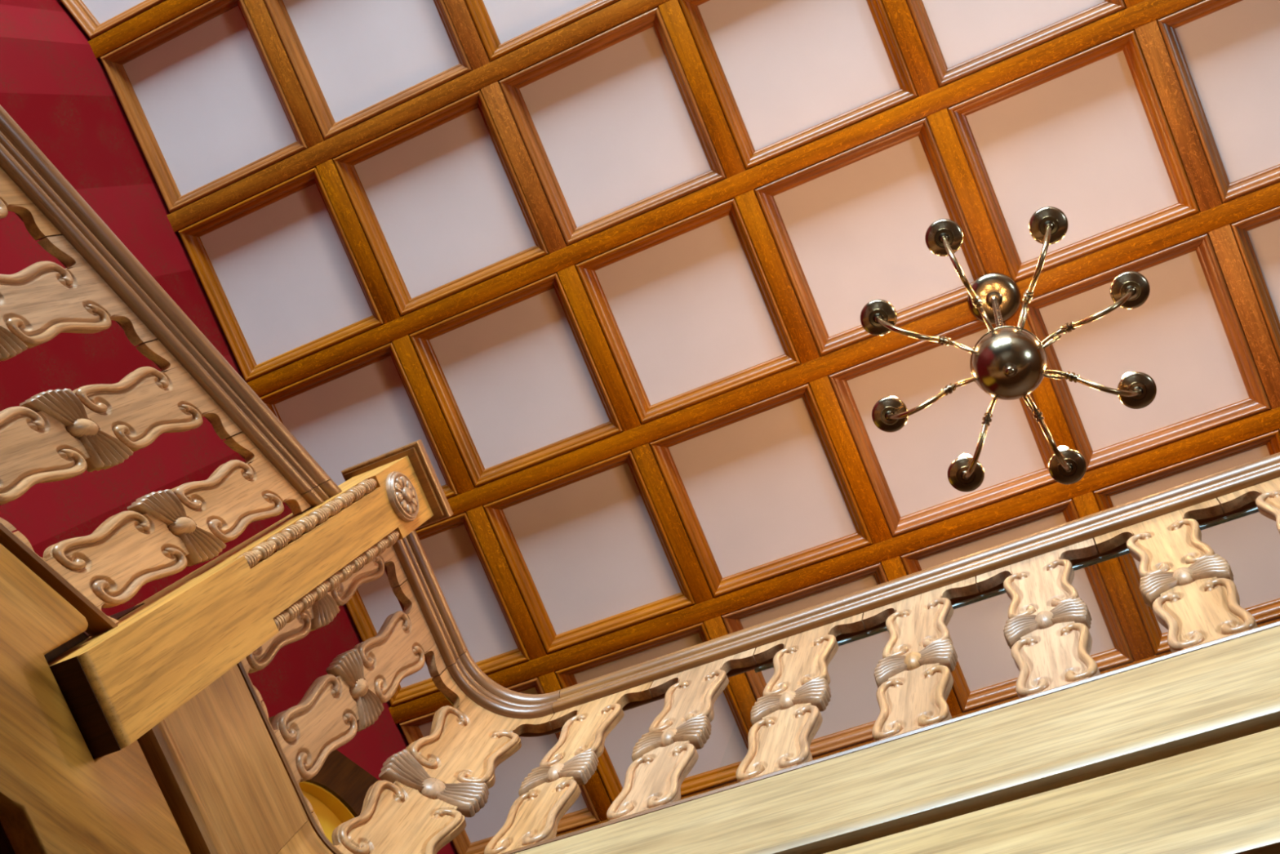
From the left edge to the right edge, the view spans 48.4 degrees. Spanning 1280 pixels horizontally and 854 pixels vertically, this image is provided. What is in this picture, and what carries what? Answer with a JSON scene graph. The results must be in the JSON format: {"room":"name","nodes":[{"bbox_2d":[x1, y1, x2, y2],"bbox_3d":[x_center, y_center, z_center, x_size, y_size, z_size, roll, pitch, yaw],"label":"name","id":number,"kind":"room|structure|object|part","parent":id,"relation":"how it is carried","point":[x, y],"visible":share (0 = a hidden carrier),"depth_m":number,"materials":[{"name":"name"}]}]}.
{"room":"staircase hall","nodes":[
{"label":"staircase hall","id":0,"kind":"room"},
{"bbox_2d":[0,0,457,853],"bbox_3d":[-3.386,-1.002,2.320,0.881,6.615,10.742,-30,-86,17],"label":"wall","id":1,"kind":"structure","parent":0,"point":[53,85],"depth_m":5.01,"materials":[{"name":"red paint"}]},
{"bbox_2d":[268,715,378,844],"bbox_3d":[-1.173,1.722,4.186,0.073,2.600,1.260,-21,-83,16],"label":"door","id":2,"kind":"structure","parent":1,"relation":"in","point":[336,794],"depth_m":5.02,"materials":[{"name":"brown wood"}]},
{"bbox_2d":[60,0,1279,853],"bbox_3d":[-0.167,-2.487,4.854,8.760,0.302,11.000,-21,-83,16],"label":"ceiling","id":3,"kind":"structure","parent":0,"point":[613,266],"depth_m":5.09,"materials":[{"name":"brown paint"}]},
{"bbox_3d":[-1.960,-1.833,5.296,0.707,0.012,0.539,-21,-83,16],"label":"plaster panel","id":4,"kind":"part","parent":3,"relation":"part of","materials":[{"name":"white paint"}]},
{"bbox_3d":[-1.973,-1.824,5.268,0.814,0.059,0.631,-21,-83,16],"label":"coffer moulding","id":5,"kind":"part","parent":3,"relation":"part of","materials":[{"name":"brown wood"}]},
{"bbox_3d":[-1.623,-1.213,5.322,0.632,0.059,0.631,-21,-83,16],"label":"coffer moulding","id":6,"kind":"part","parent":3,"relation":"part of","materials":[{"name":"brown wood"}]},
{"bbox_3d":[-1.617,-1.220,5.352,0.540,0.012,0.539,-21,-83,16],"label":"plaster panel","id":7,"kind":"part","parent":3,"relation":"part of","materials":[{"name":"white paint"}]},
{"bbox_3d":[-1.356,-0.571,5.401,0.632,0.059,0.631,-21,-83,16],"label":"coffer moulding","id":8,"kind":"part","parent":3,"relation":"part of","materials":[{"name":"brown wood"}]},
{"bbox_3d":[-1.349,-0.578,5.431,0.540,0.012,0.539,-21,-83,16],"label":"plaster panel","id":9,"kind":"part","parent":3,"relation":"part of","materials":[{"name":"paint"}]},
{"bbox_3d":[-1.088,0.070,5.479,0.632,0.059,0.631,-21,-83,16],"label":"coffer moulding","id":10,"kind":"part","parent":3,"relation":"part of","materials":[{"name":"brown wood"}]},
{"bbox_3d":[-1.081,0.064,5.509,0.540,0.012,0.539,-21,-83,16],"label":"plaster panel","id":11,"kind":"part","parent":3,"relation":"part of","materials":[{"name":"paint"}]},
{"bbox_3d":[-0.993,-1.453,5.132,0.631,0.059,0.631,-21,-83,16],"label":"coffer moulding","id":12,"kind":"part","parent":3,"relation":"part of","materials":[{"name":"brown wood"}]},
{"bbox_3d":[-0.987,-1.459,5.162,0.539,0.012,0.539,-21,-83,16],"label":"plaster panel","id":13,"kind":"part","parent":3,"relation":"part of","materials":[{"name":"white paint"}]},
{"bbox_3d":[-0.814,0.706,5.588,0.540,0.012,0.539,-21,-83,16],"label":"plaster panel","id":14,"kind":"part","parent":3,"relation":"part of","materials":[{"name":"white paint"}]},
{"bbox_3d":[-0.820,0.713,5.558,0.632,0.059,0.631,-21,-83,16],"label":"coffer moulding","id":15,"kind":"part","parent":3,"relation":"part of","materials":[{"name":"brown wood"}]},
{"bbox_3d":[-0.725,-0.811,5.210,0.631,0.059,0.631,-21,-83,16],"label":"coffer moulding","id":16,"kind":"part","parent":3,"relation":"part of","materials":[{"name":"brown wood"}]},
{"bbox_3d":[-0.719,-0.818,5.240,0.539,0.012,0.539,-21,-83,16],"label":"plaster panel","id":17,"kind":"part","parent":3,"relation":"part of","materials":[{"name":"paint"}]},
{"bbox_3d":[-0.552,1.355,5.636,0.632,0.059,0.631,-21,-83,16],"label":"coffer moulding","id":18,"kind":"part","parent":3,"relation":"part of","materials":[{"name":"brown wood"}]},
{"bbox_3d":[-0.546,1.348,5.666,0.540,0.012,0.539,-21,-83,16],"label":"plaster panel","id":19,"kind":"part","parent":3,"relation":"part of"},
{"bbox_3d":[-0.458,-0.169,5.289,0.631,0.059,0.631,-21,-83,16],"label":"coffer moulding","id":20,"kind":"part","parent":3,"relation":"part of","materials":[{"name":"brown wood"}]},
{"bbox_3d":[-0.451,-0.175,5.318,0.539,0.012,0.539,-21,-83,16],"label":"plaster panel","id":21,"kind":"part","parent":3,"relation":"part of","materials":[{"name":"white paint"}]},
{"bbox_3d":[-0.357,-1.699,4.971,0.539,0.012,0.539,-21,-83,16],"label":"plaster panel","id":22,"kind":"part","parent":3,"relation":"part of","materials":[{"name":"white paint"}]},
{"bbox_3d":[-0.363,-1.692,4.941,0.631,0.059,0.631,-21,-83,16],"label":"coffer moulding","id":23,"kind":"part","parent":3,"relation":"part of","materials":[{"name":"brown wood"}]},
{"bbox_3d":[-0.190,0.473,5.367,0.631,0.059,0.631,-21,-83,16],"label":"coffer moulding","id":24,"kind":"part","parent":3,"relation":"part of","materials":[{"name":"brown wood"}]},
{"bbox_3d":[-0.183,0.467,5.397,0.539,0.012,0.539,-21,-83,16],"label":"plaster panel","id":25,"kind":"part","parent":3,"relation":"part of","materials":[{"name":"white paint"}]},
{"bbox_3d":[-0.096,-1.050,5.020,0.631,0.059,0.631,-21,-83,16],"label":"coffer moulding","id":26,"kind":"part","parent":3,"relation":"part of","materials":[{"name":"brown wood"}]},
{"bbox_3d":[-0.089,-1.057,5.050,0.539,0.012,0.539,-21,-83,16],"label":"plaster panel","id":27,"kind":"part","parent":3,"relation":"part of","materials":[{"name":"white paint"}]},
{"bbox_3d":[0.078,1.115,5.446,0.631,0.059,0.631,-21,-83,16],"label":"coffer moulding","id":28,"kind":"part","parent":3,"relation":"part of","materials":[{"name":"brown wood"}]},
{"bbox_3d":[0.085,1.109,5.475,0.539,0.012,0.539,-21,-83,16],"label":"plaster panel","id":29,"kind":"part","parent":3,"relation":"part of","materials":[{"name":"white paint"}]},
{"bbox_3d":[0.172,-0.408,5.098,0.631,0.059,0.631,-21,-83,16],"label":"coffer moulding","id":30,"kind":"part","parent":3,"relation":"part of","materials":[{"name":"brown wood"}]},
{"bbox_3d":[0.179,-0.415,5.128,0.539,0.012,0.539,-21,-83,16],"label":"plaster panel","id":31,"kind":"part","parent":3,"relation":"part of","materials":[{"name":"white paint"}]},
{"bbox_3d":[0.440,0.234,5.177,0.631,0.059,0.631,-21,-83,16],"label":"coffer moulding","id":32,"kind":"part","parent":3,"relation":"part of","materials":[{"name":"brown wood"}]},
{"bbox_3d":[0.446,0.227,5.207,0.539,0.012,0.539,-21,-83,16],"label":"plaster panel","id":33,"kind":"part","parent":3,"relation":"part of","materials":[{"name":"paint"}]},
{"bbox_3d":[0.534,-1.290,4.829,0.631,0.059,0.631,-21,-83,16],"label":"coffer moulding","id":34,"kind":"part","parent":3,"relation":"part of","materials":[{"name":"brown wood"}]},
{"bbox_3d":[0.540,-1.296,4.859,0.539,0.012,0.539,-21,-83,16],"label":"plaster panel","id":35,"kind":"part","parent":3,"relation":"part of","materials":[{"name":"paint"}]},
{"bbox_3d":[0.708,0.875,5.255,0.631,0.059,0.631,-21,-83,16],"label":"coffer moulding","id":36,"kind":"part","parent":3,"relation":"part of","materials":[{"name":"brown wood"}]},
{"bbox_3d":[0.714,0.869,5.285,0.539,0.012,0.539,-21,-83,16],"label":"plaster panel","id":37,"kind":"part","parent":3,"relation":"part of","materials":[{"name":"white paint"}]},
{"bbox_3d":[0.802,-0.648,4.908,0.631,0.059,0.631,-21,-83,16],"label":"coffer moulding","id":38,"kind":"part","parent":3,"relation":"part of","materials":[{"name":"brown wood"}]},
{"bbox_3d":[0.808,-0.654,4.938,0.539,0.012,0.539,-21,-83,16],"label":"plaster panel","id":39,"kind":"part","parent":3,"relation":"part of","materials":[{"name":"paint"}]},
{"bbox_3d":[1.069,-0.006,4.986,0.631,0.059,0.631,-21,-83,16],"label":"coffer moulding","id":40,"kind":"part","parent":3,"relation":"part of","materials":[{"name":"brown wood"}]},
{"bbox_3d":[1.076,-0.012,5.016,0.539,0.012,0.539,-21,-83,16],"label":"plaster panel","id":41,"kind":"part","parent":3,"relation":"part of","materials":[{"name":"paint"}]},
{"bbox_2d":[860,206,1156,492],"bbox_3d":[1.047,-0.284,4.128,0.725,1.481,0.728,39,-73,2],"label":"chandelier","id":42,"kind":"object","parent":3,"relation":"hanging from","point":[1007,362],"visible":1,"depth_m":3.61,"materials":[{"name":"brown metal"}]},
{"bbox_3d":[0.732,-0.234,3.644,0.271,0.134,0.014,16,-75,9],"label":"arm","id":43,"kind":"part","parent":42,"relation":"part of","materials":[{"name":"gold metal"}]},
{"bbox_3d":[0.755,-0.075,3.673,0.271,0.134,0.014,-29,-86,17],"label":"arm","id":44,"kind":"part","parent":42,"relation":"part of","materials":[{"name":"gold metal"}]},
{"bbox_3d":[0.898,0.095,3.927,0.042,0.115,0.042,-21,-83,16],"label":"bulb","id":45,"kind":"part","parent":42,"relation":"part of","materials":[{"name":"beige glass"}]},
{"bbox_3d":[0.829,-0.358,3.596,0.014,0.134,0.271,-28,-85,16],"label":"arm","id":46,"kind":"part","parent":42,"relation":"part of","materials":[{"name":"gold metal"}]},
{"bbox_3d":[0.880,0.024,3.667,0.014,0.134,0.271,17,-75,8],"label":"arm","id":47,"kind":"part","parent":42,"relation":"part of","materials":[{"name":"gold metal"}]},
{"bbox_3d":[1.096,-0.333,4.352,0.019,0.896,0.018,24,-74,6],"label":"chain","id":48,"kind":"part","parent":42,"relation":"part of","materials":[{"name":"brown metal"}]},
{"bbox_3d":[0.986,-0.373,3.559,0.014,0.134,0.271,17,-75,8],"label":"arm","id":49,"kind":"part","parent":42,"relation":"part of","materials":[{"name":"gold metal"}]},
{"bbox_3d":[1.037,0.010,3.629,0.014,0.134,0.271,-28,-85,16],"label":"arm","id":50,"kind":"part","parent":42,"relation":"part of","materials":[{"name":"gold metal"}]},
{"bbox_3d":[1.150,0.073,3.867,0.042,0.115,0.042,-21,-83,16],"label":"bulb","id":51,"kind":"part","parent":42,"relation":"part of","materials":[{"name":"beige glass"}]},
{"bbox_3d":[1.113,-0.270,3.553,0.271,0.134,0.014,-28,-85,16],"label":"arm","id":52,"kind":"part","parent":42,"relation":"part of","materials":[{"name":"gold metal"}]},
{"bbox_3d":[1.133,-0.113,3.582,0.271,0.134,0.014,17,-75,8],"label":"arm","id":53,"kind":"part","parent":42,"relation":"part of","materials":[{"name":"gold metal"}]},
{"bbox_3d":[1.170,-1.536,4.669,0.539,0.012,0.539,-21,-83,16],"label":"plaster panel","id":54,"kind":"part","parent":3,"relation":"part of","materials":[{"name":"paint"}]},
{"bbox_3d":[1.163,-1.529,4.639,0.631,0.059,0.631,-21,-83,16],"label":"coffer moulding","id":55,"kind":"part","parent":3,"relation":"part of","materials":[{"name":"brown wood"}]},
{"bbox_3d":[1.344,0.630,5.095,0.539,0.012,0.539,-21,-83,16],"label":"plaster panel","id":56,"kind":"part","parent":3,"relation":"part of","materials":[{"name":"paint"}]},
{"bbox_3d":[1.337,0.636,5.065,0.631,0.059,0.631,-21,-83,16],"label":"coffer moulding","id":57,"kind":"part","parent":3,"relation":"part of","materials":[{"name":"brown wood"}]},
{"bbox_3d":[1.438,-0.894,4.747,0.539,0.012,0.539,-21,-83,16],"label":"plaster panel","id":58,"kind":"part","parent":3,"relation":"part of","materials":[{"name":"white paint"}]},
{"bbox_3d":[1.431,-0.887,4.717,0.631,0.059,0.631,-21,-83,16],"label":"coffer moulding","id":59,"kind":"part","parent":3,"relation":"part of","materials":[{"name":"brown wood"}]},
{"bbox_3d":[1.706,-0.252,4.826,0.539,0.012,0.539,-21,-83,16],"label":"plaster panel","id":60,"kind":"part","parent":3,"relation":"part of","materials":[{"name":"paint"}]},
{"bbox_3d":[1.699,-0.245,4.796,0.631,0.059,0.631,-21,-83,16],"label":"coffer moulding","id":61,"kind":"part","parent":3,"relation":"part of","materials":[{"name":"brown wood"}]},
{"bbox_3d":[1.967,0.397,4.874,0.631,0.059,0.631,-21,-83,16],"label":"coffer moulding","id":62,"kind":"part","parent":3,"relation":"part of","materials":[{"name":"brown wood"}]},
{"bbox_3d":[1.974,0.390,4.904,0.539,0.012,0.539,-21,-83,16],"label":"plaster panel","id":63,"kind":"part","parent":3,"relation":"part of","materials":[{"name":"white paint"}]},
{"bbox_3d":[2.061,-1.127,4.527,0.631,0.059,0.631,-21,-83,16],"label":"coffer moulding","id":64,"kind":"part","parent":3,"relation":"part of","materials":[{"name":"brown wood"}]},
{"bbox_3d":[2.068,-1.133,4.557,0.539,0.012,0.539,-21,-83,16],"label":"plaster panel","id":65,"kind":"part","parent":3,"relation":"part of","materials":[{"name":"white paint"}]},
{"bbox_3d":[2.329,-0.484,4.605,0.631,0.059,0.631,-21,-83,16],"label":"coffer moulding","id":66,"kind":"part","parent":3,"relation":"part of","materials":[{"name":"brown wood"}]},
{"bbox_3d":[2.335,-0.491,4.635,0.539,0.012,0.539,-21,-83,16],"label":"plaster panel","id":67,"kind":"part","parent":3,"relation":"part of","materials":[{"name":"paint"}]},
{"bbox_3d":[1.393,1.247,1.865,6.261,0.538,3.009,-21,-83,16],"label":"floor","id":68,"kind":"structure","parent":0,"visible":0},
{"bbox_2d":[84,602,144,636],"bbox_3d":[-2.011,-0.186,1.530,1.318,1.948,2.296,-21,-83,16],"label":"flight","id":69,"kind":"object","parent":68,"relation":"attached to","point":[117,615],"visible":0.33,"depth_m":2.37,"materials":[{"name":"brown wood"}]},
{"bbox_2d":[0,521,191,853],"bbox_3d":[-1.305,-0.197,1.340,0.060,1.690,2.441,-21,-83,16],"label":"string","id":70,"kind":"object","parent":69,"relation":"attached to","point":[55,798],"visible":0.84,"depth_m":2.03,"materials":[{"name":"brown wood"}]},
{"bbox_2d":[0,167,61,240],"bbox_3d":[-1.134,-0.344,2.039,0.037,0.859,0.215,-21,-83,16],"label":"baluster","id":71,"kind":"object","parent":70,"relation":"on","point":[12,198],"visible":1,"depth_m":2.40,"materials":[{"name":"brown wood"}]},
{"bbox_2d":[0,235,157,361],"bbox_3d":[-1.022,-0.172,2.196,0.037,0.859,0.215,-21,-83,16],"label":"baluster","id":72,"kind":"object","parent":70,"relation":"on","point":[39,302],"visible":1,"depth_m":2.40,"materials":[{"name":"brown wood"}]},
{"bbox_2d":[0,339,241,531],"bbox_3d":[-0.909,-0.001,2.352,0.037,0.859,0.215,-21,-83,16],"label":"baluster","id":73,"kind":"object","parent":70,"relation":"on","point":[58,434],"visible":1,"depth_m":2.36,"materials":[{"name":"brown wood"}]},
{"bbox_2d":[13,432,311,622],"bbox_3d":[-0.802,0.161,2.502,0.037,0.845,0.194,-21,-83,16],"label":"baluster","id":74,"kind":"object","parent":70,"relation":"on","point":[162,534],"visible":0.99,"depth_m":2.45,"materials":[{"name":"brown wood"}]},
{"bbox_2d":[0,620,1279,853],"bbox_3d":[0.451,0.295,1.899,2.623,0.600,0.567,-21,-83,16],"label":"string","id":75,"kind":"object","parent":68,"relation":"attached to","point":[1178,752],"visible":0.87,"depth_m":2.04,"materials":[{"name":"brown wood"}]},
{"bbox_2d":[47,439,453,759],"bbox_3d":[-0.699,0.282,2.707,0.208,1.332,0.190,-21,-83,16],"label":"newel post","id":76,"kind":"object","parent":75,"relation":"attached to","point":[117,683],"visible":1,"depth_m":2.44,"materials":[{"name":"brown wood"}]},
{"bbox_2d":[0,105,342,511],"bbox_3d":[-1.182,-0.618,2.272,0.073,1.380,1.972,-21,-83,16],"label":"stair handrail","id":77,"kind":"object","parent":76,"relation":"attached to","point":[21,159],"visible":0.73,"depth_m":2.62,"materials":[{"name":"brown wood"}]},
{"bbox_2d":[384,452,1279,737],"bbox_3d":[0.683,0.064,2.925,2.606,0.108,0.550,-21,-83,16],"label":"handrail","id":78,"kind":"object","parent":76,"relation":"attached to","point":[492,696],"visible":0.6,"depth_m":3.06,"materials":[{"name":"brown wood"}]},
{"bbox_3d":[-0.501,0.390,3.257,0.073,0.108,0.318,-21,-83,16],"label":"rail","id":79,"kind":"part","parent":78,"relation":"part of","materials":[{"name":"brown wood"}]},
{"bbox_2d":[241,545,407,701],"bbox_3d":[-0.621,0.372,2.844,0.032,0.722,0.096,-21,-83,16],"label":"baluster","id":80,"kind":"object","parent":75,"relation":"on","point":[322,611],"visible":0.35,"depth_m":2.81,"materials":[{"name":"brown wood"}]},
{"bbox_2d":[260,579,446,811],"bbox_3d":[-0.558,0.518,2.862,0.037,0.722,0.218,-21,-83,16],"label":"baluster","id":81,"kind":"object","parent":75,"relation":"on","point":[343,702],"visible":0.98,"depth_m":2.81,"materials":[{"name":"brown wood"}]},
{"bbox_2d":[311,668,554,853],"bbox_3d":[-0.404,0.702,2.867,0.294,0.722,0.078,21,-74,7],"label":"baluster","id":82,"kind":"object","parent":75,"relation":"on","point":[423,798],"visible":1,"depth_m":2.84,"materials":[{"name":"brown wood"}]},
{"bbox_2d":[484,680,653,853],"bbox_3d":[-0.156,0.675,2.807,0.242,0.722,0.037,-21,-83,16],"label":"baluster","id":83,"kind":"object","parent":75,"relation":"on","point":[548,792],"visible":0.98,"depth_m":2.76,"materials":[{"name":"brown wood"}]},
{"bbox_2d":[606,648,756,821],"bbox_3d":[0.064,0.591,2.740,0.242,0.722,0.037,-21,-83,16],"label":"baluster","id":84,"kind":"object","parent":75,"relation":"on","point":[664,756],"visible":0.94,"depth_m":2.70,"materials":[{"name":"brown wood"}]},
{"bbox_2d":[735,613,865,782],"bbox_3d":[0.283,0.507,2.673,0.242,0.722,0.037,-21,-83,16],"label":"baluster","id":85,"kind":"object","parent":75,"relation":"on","point":[785,721],"visible":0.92,"depth_m":2.63,"materials":[{"name":"brown wood"}]},
{"bbox_2d":[862,576,978,741],"bbox_3d":[0.503,0.424,2.607,0.242,0.722,0.037,-21,-83,16],"label":"baluster","id":86,"kind":"object","parent":75,"relation":"on","point":[913,677],"visible":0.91,"depth_m":2.56,"materials":[{"name":"brown wood"}]},
{"bbox_2d":[754,506,1258,672],"bbox_3d":[1.018,0.267,2.443,1.880,0.708,0.007,-21,-83,16],"label":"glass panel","id":87,"kind":"object","parent":75,"relation":"on","point":[1250,511],"visible":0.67,"depth_m":2.85,"materials":[{"name":"clear glass"}]},
{"bbox_2d":[976,537,1100,697],"bbox_3d":[0.723,0.340,2.540,0.242,0.722,0.037,-21,-83,16],"label":"baluster","id":88,"kind":"object","parent":75,"relation":"on","point":[1046,633],"visible":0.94,"depth_m":2.50,"materials":[{"name":"brown wood"}]},
{"bbox_2d":[1093,497,1257,653],"bbox_3d":[0.943,0.257,2.474,0.242,0.722,0.037,-21,-83,16],"label":"baluster","id":89,"kind":"object","parent":75,"relation":"on","point":[1190,589],"visible":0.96,"depth_m":2.43,"materials":[{"name":"brown wood"}]},
{"bbox_2d":[1217,477,1279,533],"bbox_3d":[1.163,0.173,2.407,0.242,0.722,0.037,-21,-83,16],"label":"baluster","id":90,"kind":"object","parent":75,"relation":"on","point":[1266,495],"visible":1,"depth_m":2.73,"materials":[{"name":"brown wood"}]}
]}

